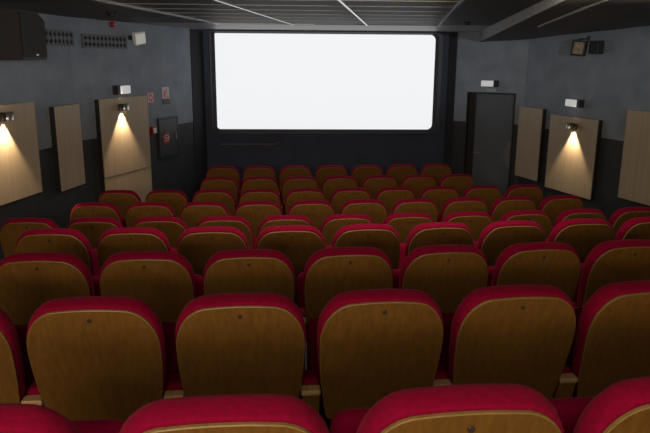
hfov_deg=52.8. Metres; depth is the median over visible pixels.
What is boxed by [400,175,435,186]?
backrest cushion
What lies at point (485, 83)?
emergency light
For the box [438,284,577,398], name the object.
seat
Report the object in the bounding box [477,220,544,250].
backrest cushion
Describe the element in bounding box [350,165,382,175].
backrest cushion
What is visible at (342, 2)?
trim
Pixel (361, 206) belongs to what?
backrest cushion
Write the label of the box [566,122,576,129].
wall lamp
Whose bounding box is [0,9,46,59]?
loudspeaker
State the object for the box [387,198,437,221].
seat
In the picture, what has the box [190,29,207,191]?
trim
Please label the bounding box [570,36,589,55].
floodlight
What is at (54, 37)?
air vent
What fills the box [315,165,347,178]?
backrest cushion
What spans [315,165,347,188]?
seat
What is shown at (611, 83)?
wall
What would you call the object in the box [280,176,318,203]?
seat
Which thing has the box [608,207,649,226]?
backrest cushion
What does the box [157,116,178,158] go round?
upper cabinet
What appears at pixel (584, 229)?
backrest cushion
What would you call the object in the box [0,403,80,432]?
backrest cushion
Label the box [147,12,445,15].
trim
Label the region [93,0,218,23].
trim
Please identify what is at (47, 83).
wall
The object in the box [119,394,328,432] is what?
seat
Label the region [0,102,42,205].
acoustic panel
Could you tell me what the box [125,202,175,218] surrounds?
backrest cushion
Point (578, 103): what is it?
emergency light
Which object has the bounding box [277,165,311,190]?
seat
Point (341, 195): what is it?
backrest cushion
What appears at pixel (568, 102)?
diffuser
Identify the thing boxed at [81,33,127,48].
air vent
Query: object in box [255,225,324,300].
seat
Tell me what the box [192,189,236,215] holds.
seat
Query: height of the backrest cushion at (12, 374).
0.553 m
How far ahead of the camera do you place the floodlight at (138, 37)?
8.63 m
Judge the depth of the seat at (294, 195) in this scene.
7.84 m
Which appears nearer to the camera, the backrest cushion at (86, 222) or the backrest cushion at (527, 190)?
the backrest cushion at (86, 222)
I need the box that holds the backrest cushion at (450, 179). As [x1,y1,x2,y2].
[439,174,473,185]
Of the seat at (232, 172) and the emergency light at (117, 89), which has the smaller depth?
the emergency light at (117, 89)
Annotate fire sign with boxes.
[147,92,153,102]
[162,87,168,98]
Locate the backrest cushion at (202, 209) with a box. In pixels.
[180,201,228,217]
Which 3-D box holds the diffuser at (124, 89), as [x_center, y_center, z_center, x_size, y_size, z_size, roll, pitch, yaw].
[-2.635,-1.665,8.601,0.050,0.107,0.224,5,14,18]
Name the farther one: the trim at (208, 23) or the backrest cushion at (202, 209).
the trim at (208, 23)
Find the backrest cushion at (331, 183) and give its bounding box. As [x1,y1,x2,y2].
[322,176,357,190]
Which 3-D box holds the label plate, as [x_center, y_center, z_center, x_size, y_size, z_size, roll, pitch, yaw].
[-2.346,-1.698,9.685,0.012,0.068,0.184,5,14,18]
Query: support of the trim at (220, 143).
attached to the wall at (313, 151)
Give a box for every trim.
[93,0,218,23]
[97,3,452,7]
[124,8,448,11]
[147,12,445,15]
[170,16,441,18]
[183,19,440,21]
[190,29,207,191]
[208,23,313,24]
[214,0,293,24]
[220,143,274,144]
[232,22,396,23]
[301,0,457,1]
[314,24,437,25]
[338,0,367,25]
[438,0,464,25]
[443,32,457,167]
[538,0,607,26]
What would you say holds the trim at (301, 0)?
attached to the ceiling at (477, 12)
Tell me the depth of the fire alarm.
8.29 m
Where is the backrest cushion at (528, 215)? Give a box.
[500,210,550,220]
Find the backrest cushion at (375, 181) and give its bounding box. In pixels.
[361,175,396,187]
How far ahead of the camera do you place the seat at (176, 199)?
7.71 m
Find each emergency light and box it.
[112,85,130,94]
[481,80,498,86]
[565,99,584,107]
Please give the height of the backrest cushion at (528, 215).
0.553 m
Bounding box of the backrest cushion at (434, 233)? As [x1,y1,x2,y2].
[405,222,473,257]
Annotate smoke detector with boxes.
[106,12,117,16]
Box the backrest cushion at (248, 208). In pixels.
[234,201,282,215]
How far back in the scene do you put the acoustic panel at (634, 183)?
8.00 m
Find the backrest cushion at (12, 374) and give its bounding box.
[0,308,25,403]
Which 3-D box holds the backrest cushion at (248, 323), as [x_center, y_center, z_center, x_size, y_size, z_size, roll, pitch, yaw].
[-0.331,0.552,2.615,0.508,0.553,0.217,-1,13,-5]
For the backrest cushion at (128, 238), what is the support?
on the seat at (112, 241)
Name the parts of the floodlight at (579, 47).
glass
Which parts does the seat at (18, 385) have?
seat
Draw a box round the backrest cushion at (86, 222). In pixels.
[67,217,123,228]
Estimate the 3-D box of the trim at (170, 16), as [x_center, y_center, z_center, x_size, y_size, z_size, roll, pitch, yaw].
[-0.215,-2.244,7.368,3.110,0.015,0.035,0,13,-3]
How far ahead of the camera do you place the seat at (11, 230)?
5.58 m
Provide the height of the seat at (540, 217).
0.952 m
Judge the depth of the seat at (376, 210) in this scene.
6.84 m
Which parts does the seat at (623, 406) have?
seat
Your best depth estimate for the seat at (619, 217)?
6.14 m
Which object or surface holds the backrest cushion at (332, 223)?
on the seat at (331, 224)
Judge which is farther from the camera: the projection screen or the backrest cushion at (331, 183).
the projection screen
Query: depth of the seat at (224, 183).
8.80 m
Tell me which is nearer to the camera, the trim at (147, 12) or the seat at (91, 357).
the seat at (91, 357)
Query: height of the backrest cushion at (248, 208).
0.553 m
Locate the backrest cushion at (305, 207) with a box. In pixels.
[287,200,334,214]
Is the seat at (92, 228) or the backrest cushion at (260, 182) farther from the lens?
the backrest cushion at (260, 182)
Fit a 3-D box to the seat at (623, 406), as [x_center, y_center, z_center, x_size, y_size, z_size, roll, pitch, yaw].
[0.869,0.805,1.841,0.584,0.952,0.476,-1,13,-7]
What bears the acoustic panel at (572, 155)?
attached to the wall at (611, 83)
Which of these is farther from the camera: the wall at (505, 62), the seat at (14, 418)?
the wall at (505, 62)
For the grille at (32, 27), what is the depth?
5.52 m
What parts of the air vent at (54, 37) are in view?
plate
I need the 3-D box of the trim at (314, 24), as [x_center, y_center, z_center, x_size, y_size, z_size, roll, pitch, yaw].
[0.706,-2.563,8.743,1.700,0.020,0.022,0,13,-3]
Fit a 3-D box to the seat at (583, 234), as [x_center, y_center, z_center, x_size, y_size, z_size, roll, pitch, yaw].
[1.941,0.440,5.188,0.584,0.952,0.476,-2,14,-8]
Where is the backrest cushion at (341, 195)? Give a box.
[330,188,370,202]
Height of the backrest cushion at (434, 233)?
0.553 m
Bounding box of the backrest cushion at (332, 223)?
[320,214,373,232]
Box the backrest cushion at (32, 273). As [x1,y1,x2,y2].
[0,252,94,295]
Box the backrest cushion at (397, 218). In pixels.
[382,213,433,223]
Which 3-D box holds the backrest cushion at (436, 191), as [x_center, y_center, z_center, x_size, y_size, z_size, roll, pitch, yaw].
[1.402,-0.114,8.168,0.508,0.553,0.217,-1,14,-8]
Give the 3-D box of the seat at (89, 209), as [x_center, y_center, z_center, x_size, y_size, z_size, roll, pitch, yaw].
[-2.348,0.280,6.911,0.632,0.952,0.476,0,13,-3]
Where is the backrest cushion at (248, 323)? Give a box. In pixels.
[175,292,305,355]
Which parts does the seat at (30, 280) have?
seat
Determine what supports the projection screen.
attached to the wall at (313, 151)
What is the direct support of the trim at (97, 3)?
attached to the ceiling at (477, 12)
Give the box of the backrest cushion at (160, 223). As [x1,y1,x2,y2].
[132,217,187,229]
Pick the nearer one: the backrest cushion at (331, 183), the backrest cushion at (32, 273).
the backrest cushion at (32, 273)
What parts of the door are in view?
plate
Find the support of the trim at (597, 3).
attached to the ceiling at (610, 14)
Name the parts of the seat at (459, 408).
seat, number plate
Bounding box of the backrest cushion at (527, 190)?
[504,184,542,196]
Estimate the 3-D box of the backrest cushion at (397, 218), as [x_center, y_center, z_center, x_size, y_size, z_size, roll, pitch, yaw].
[0.748,0.225,5.989,0.508,0.553,0.217,-1,14,-7]
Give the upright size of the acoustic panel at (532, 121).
1.084 m
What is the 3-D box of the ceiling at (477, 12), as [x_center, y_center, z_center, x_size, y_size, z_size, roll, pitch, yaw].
[0.960,-1.531,4.206,12.300,0.100,13.600,0,13,-3]
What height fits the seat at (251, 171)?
0.952 m
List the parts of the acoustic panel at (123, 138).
panel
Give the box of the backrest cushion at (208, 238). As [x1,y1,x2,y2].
[177,226,248,250]
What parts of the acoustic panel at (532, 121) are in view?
backing frame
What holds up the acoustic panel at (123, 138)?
attached to the wall at (164, 60)
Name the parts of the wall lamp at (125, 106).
lamp shade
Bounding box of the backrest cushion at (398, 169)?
[386,164,417,174]
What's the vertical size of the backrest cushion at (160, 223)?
0.553 m
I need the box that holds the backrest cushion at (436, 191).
[419,186,458,197]
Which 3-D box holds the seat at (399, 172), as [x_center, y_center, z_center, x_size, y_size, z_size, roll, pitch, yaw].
[1.195,-0.386,10.416,0.584,0.952,0.476,-1,14,-7]
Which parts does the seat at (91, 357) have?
seat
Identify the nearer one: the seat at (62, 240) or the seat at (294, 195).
the seat at (62, 240)
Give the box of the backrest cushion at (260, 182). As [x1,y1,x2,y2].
[241,176,277,193]
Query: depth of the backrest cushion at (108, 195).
7.67 m
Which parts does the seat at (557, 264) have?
seat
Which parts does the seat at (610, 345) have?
seat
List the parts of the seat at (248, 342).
armrest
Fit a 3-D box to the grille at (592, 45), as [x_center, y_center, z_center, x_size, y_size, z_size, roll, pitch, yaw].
[3.483,-2.201,8.523,0.008,0.144,0.144,-4,14,-18]
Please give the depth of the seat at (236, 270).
3.55 m
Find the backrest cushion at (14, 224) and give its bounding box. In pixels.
[0,218,58,231]
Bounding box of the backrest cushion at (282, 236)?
[255,225,324,248]
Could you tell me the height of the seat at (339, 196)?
0.952 m
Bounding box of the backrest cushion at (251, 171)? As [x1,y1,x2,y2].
[243,166,275,176]
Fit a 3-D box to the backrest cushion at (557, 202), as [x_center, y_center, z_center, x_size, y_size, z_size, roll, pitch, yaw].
[2.586,0.025,7.267,0.508,0.553,0.217,-2,14,-9]
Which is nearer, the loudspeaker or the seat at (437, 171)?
the loudspeaker
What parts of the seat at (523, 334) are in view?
seat, armrest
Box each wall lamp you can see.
[0,111,13,120]
[118,103,128,110]
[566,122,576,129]
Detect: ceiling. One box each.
[0,0,542,31]
[480,0,649,41]
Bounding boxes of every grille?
[20,12,46,56]
[588,42,596,52]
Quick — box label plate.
[163,99,169,103]
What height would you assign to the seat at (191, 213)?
0.952 m
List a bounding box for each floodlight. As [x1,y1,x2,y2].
[128,30,145,45]
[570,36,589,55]
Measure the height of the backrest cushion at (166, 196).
0.553 m
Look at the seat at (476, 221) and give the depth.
5.92 m
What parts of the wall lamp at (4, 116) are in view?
lamp shade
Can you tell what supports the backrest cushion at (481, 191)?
on the seat at (489, 194)
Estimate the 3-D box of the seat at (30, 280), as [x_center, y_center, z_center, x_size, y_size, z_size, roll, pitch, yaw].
[-1.527,0.616,3.746,0.632,0.952,0.476,-1,13,-4]
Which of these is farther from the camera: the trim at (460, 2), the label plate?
the label plate
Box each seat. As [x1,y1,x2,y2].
[0,218,58,256]
[0,252,100,324]
[0,308,44,405]
[0,403,124,432]
[16,228,99,275]
[27,296,184,420]
[67,217,123,248]
[70,202,125,227]
[97,227,176,271]
[98,190,140,217]
[99,251,203,322]
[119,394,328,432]
[125,202,175,226]
[132,217,187,247]
[145,190,187,217]
[175,292,320,412]
[177,226,249,276]
[180,201,228,228]
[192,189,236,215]
[196,216,254,248]
[200,177,239,205]
[203,249,305,323]
[206,166,241,194]
[234,201,282,243]
[239,189,281,209]
[241,176,282,212]
[243,166,279,195]
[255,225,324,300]
[257,215,313,236]
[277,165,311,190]
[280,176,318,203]
[282,188,325,214]
[287,200,334,230]
[297,247,392,336]
[307,289,451,419]
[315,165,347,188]
[320,176,357,201]
[320,214,373,247]
[326,224,400,268]
[329,188,370,214]
[330,384,563,432]
[340,199,386,223]
[350,165,382,187]
[361,175,396,199]
[375,187,414,214]
[382,213,433,242]
[386,164,417,186]
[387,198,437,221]
[392,244,487,312]
[398,222,473,268]
[400,175,435,197]
[419,186,458,212]
[420,164,451,185]
[437,197,486,221]
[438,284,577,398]
[439,174,473,197]
[442,211,492,240]
[462,185,500,211]
[474,220,544,265]
[487,196,535,221]
[487,242,580,307]
[500,210,550,238]
[504,184,542,209]
[538,195,582,225]
[545,218,614,262]
[548,376,649,432]
[551,208,605,230]
[566,280,649,396]
[572,239,649,306]
[608,207,649,236]
[614,216,649,239]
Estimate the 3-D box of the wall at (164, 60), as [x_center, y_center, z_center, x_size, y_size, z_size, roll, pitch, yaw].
[-2.555,-1.047,9.465,0.150,3.328,3.214,5,14,18]
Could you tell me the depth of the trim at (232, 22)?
8.45 m
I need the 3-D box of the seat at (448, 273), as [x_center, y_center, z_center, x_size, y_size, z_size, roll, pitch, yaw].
[0.682,0.583,3.948,0.584,0.952,0.476,-1,13,-6]
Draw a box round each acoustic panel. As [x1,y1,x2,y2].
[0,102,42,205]
[49,104,84,190]
[94,95,151,201]
[515,106,546,180]
[545,114,602,199]
[618,110,649,205]
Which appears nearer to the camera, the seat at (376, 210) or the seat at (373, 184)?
the seat at (376, 210)
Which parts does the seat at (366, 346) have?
seat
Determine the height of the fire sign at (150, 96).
0.144 m
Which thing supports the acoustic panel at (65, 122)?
attached to the wall at (47, 83)
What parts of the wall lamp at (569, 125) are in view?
lamp shade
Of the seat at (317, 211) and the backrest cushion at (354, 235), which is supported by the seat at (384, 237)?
the backrest cushion at (354, 235)
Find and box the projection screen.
[209,31,442,133]
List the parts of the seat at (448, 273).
seat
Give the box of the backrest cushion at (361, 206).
[340,199,386,213]
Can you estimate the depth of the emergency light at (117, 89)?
8.51 m
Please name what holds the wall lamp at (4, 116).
attached to the acoustic panel at (20, 172)
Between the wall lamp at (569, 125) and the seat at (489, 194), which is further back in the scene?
the wall lamp at (569, 125)
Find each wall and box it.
[0,13,82,260]
[68,17,201,202]
[202,29,448,183]
[451,31,528,186]
[518,26,649,221]
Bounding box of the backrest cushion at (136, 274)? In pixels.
[99,251,195,298]
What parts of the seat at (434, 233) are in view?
seat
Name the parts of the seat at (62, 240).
seat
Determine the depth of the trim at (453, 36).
10.91 m
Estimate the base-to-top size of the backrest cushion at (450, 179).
0.553 m
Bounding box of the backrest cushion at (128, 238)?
[97,227,170,250]
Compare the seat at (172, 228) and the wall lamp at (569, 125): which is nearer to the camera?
the seat at (172, 228)
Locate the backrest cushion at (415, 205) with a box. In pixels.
[391,198,437,213]
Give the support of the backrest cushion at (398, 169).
on the seat at (399, 172)
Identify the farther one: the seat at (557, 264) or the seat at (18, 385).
the seat at (557, 264)
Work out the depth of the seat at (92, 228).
5.60 m
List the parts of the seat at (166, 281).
seat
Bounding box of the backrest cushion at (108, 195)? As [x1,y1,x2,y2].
[98,190,140,201]
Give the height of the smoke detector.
0.050 m
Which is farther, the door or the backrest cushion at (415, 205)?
the door
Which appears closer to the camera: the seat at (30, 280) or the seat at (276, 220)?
the seat at (30, 280)
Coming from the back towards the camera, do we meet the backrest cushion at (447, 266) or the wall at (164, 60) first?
the wall at (164, 60)
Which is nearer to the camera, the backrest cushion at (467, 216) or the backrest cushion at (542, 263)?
the backrest cushion at (542, 263)
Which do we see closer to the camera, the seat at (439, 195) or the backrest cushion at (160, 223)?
the backrest cushion at (160, 223)
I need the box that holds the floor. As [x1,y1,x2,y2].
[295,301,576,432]
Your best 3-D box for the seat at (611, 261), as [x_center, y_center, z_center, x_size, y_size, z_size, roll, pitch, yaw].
[1.774,0.558,4.084,0.584,0.952,0.476,-1,14,-8]
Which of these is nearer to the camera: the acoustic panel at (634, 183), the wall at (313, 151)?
the acoustic panel at (634, 183)
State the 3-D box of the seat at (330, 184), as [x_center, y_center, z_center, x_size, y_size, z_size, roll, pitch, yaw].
[0.213,-0.135,9.245,0.584,0.952,0.476,-1,13,-6]
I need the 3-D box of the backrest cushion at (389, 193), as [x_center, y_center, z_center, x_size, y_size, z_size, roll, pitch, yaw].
[0.856,-0.101,8.099,0.508,0.553,0.217,-1,14,-7]
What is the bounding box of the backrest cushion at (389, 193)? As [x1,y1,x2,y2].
[375,187,414,199]
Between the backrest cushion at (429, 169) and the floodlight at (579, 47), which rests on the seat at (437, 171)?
the backrest cushion at (429, 169)
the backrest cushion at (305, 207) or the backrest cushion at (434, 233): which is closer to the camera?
the backrest cushion at (434, 233)
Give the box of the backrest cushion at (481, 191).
[462,185,500,197]
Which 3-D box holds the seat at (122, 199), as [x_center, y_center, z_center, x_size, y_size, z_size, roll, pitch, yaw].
[-2.439,0.111,7.973,0.632,0.952,0.476,0,13,-3]
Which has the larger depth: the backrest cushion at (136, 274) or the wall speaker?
the wall speaker
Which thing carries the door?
in the wall at (505, 62)
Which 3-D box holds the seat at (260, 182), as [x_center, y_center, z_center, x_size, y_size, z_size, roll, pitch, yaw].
[-0.879,-0.117,9.138,0.584,0.952,0.476,-1,13,-5]
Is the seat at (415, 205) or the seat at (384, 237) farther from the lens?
the seat at (415, 205)
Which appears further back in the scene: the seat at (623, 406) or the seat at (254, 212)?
the seat at (254, 212)
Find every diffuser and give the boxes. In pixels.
[120,85,130,93]
[565,99,576,106]
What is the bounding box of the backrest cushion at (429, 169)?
[420,164,451,174]
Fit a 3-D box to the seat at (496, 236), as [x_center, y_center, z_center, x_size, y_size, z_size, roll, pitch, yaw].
[1.396,0.454,5.115,0.584,0.952,0.476,-1,14,-7]
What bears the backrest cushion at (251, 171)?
on the seat at (251, 171)
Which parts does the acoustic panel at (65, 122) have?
backing frame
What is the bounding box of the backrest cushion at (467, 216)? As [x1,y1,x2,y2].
[442,211,492,221]
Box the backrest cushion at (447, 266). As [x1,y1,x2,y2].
[399,244,487,288]
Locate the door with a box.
[463,92,515,196]
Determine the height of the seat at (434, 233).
0.952 m
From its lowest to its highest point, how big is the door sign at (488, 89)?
0.056 m
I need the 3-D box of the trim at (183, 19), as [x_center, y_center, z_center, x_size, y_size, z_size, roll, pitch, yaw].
[-0.148,-2.372,7.907,3.110,0.015,0.035,0,13,-3]
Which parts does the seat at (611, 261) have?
seat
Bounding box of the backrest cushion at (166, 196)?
[145,190,187,202]
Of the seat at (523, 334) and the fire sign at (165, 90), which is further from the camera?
the fire sign at (165, 90)
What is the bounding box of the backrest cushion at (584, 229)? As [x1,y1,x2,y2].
[548,218,613,241]
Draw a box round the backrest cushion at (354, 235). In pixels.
[331,224,400,247]
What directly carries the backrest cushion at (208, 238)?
on the seat at (197, 245)
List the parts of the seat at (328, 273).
seat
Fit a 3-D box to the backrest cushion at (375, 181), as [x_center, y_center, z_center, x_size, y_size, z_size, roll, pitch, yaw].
[0.751,-0.312,9.143,0.508,0.553,0.217,-1,14,-7]
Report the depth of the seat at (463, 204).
6.97 m
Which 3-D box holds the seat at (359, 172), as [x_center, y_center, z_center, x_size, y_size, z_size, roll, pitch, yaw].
[0.649,-0.373,10.348,0.584,0.952,0.476,-1,14,-7]
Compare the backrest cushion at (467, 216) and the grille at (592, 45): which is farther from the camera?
the grille at (592, 45)
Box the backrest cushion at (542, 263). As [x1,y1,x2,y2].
[491,242,579,285]
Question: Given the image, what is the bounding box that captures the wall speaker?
[588,40,604,53]
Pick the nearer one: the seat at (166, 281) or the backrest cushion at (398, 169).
the seat at (166, 281)
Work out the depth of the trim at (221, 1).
6.30 m
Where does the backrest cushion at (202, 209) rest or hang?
on the seat at (191, 213)
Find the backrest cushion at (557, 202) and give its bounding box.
[538,195,582,210]
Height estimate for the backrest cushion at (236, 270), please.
0.553 m
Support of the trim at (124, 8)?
attached to the ceiling at (477, 12)
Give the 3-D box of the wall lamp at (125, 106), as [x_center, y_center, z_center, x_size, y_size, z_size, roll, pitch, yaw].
[-2.620,-1.424,8.509,0.081,0.080,0.200,5,14,18]
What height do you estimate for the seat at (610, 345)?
0.952 m
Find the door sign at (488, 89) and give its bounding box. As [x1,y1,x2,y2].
[486,88,495,91]
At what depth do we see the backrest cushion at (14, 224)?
5.56 m
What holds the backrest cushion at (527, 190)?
on the seat at (534, 192)
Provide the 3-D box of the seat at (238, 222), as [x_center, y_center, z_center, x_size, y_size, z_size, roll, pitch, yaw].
[-0.882,0.419,5.989,0.584,0.952,0.476,-1,13,-5]
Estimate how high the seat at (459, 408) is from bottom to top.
0.952 m
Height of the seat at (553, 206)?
0.952 m
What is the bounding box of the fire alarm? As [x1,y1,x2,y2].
[109,22,115,26]
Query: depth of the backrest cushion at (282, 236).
4.63 m
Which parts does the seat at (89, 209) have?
seat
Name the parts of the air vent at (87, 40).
plate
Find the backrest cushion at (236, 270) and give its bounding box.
[203,249,294,293]
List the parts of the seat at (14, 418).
seat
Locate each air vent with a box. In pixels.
[45,29,74,46]
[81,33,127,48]
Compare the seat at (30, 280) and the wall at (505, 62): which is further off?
the wall at (505, 62)
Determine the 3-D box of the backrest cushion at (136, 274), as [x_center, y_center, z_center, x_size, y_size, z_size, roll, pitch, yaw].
[-0.969,0.443,3.625,0.508,0.553,0.217,-1,13,-5]
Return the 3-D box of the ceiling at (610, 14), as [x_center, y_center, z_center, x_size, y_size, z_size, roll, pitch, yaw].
[3.563,-1.394,4.242,6.204,0.188,12.780,0,13,-3]

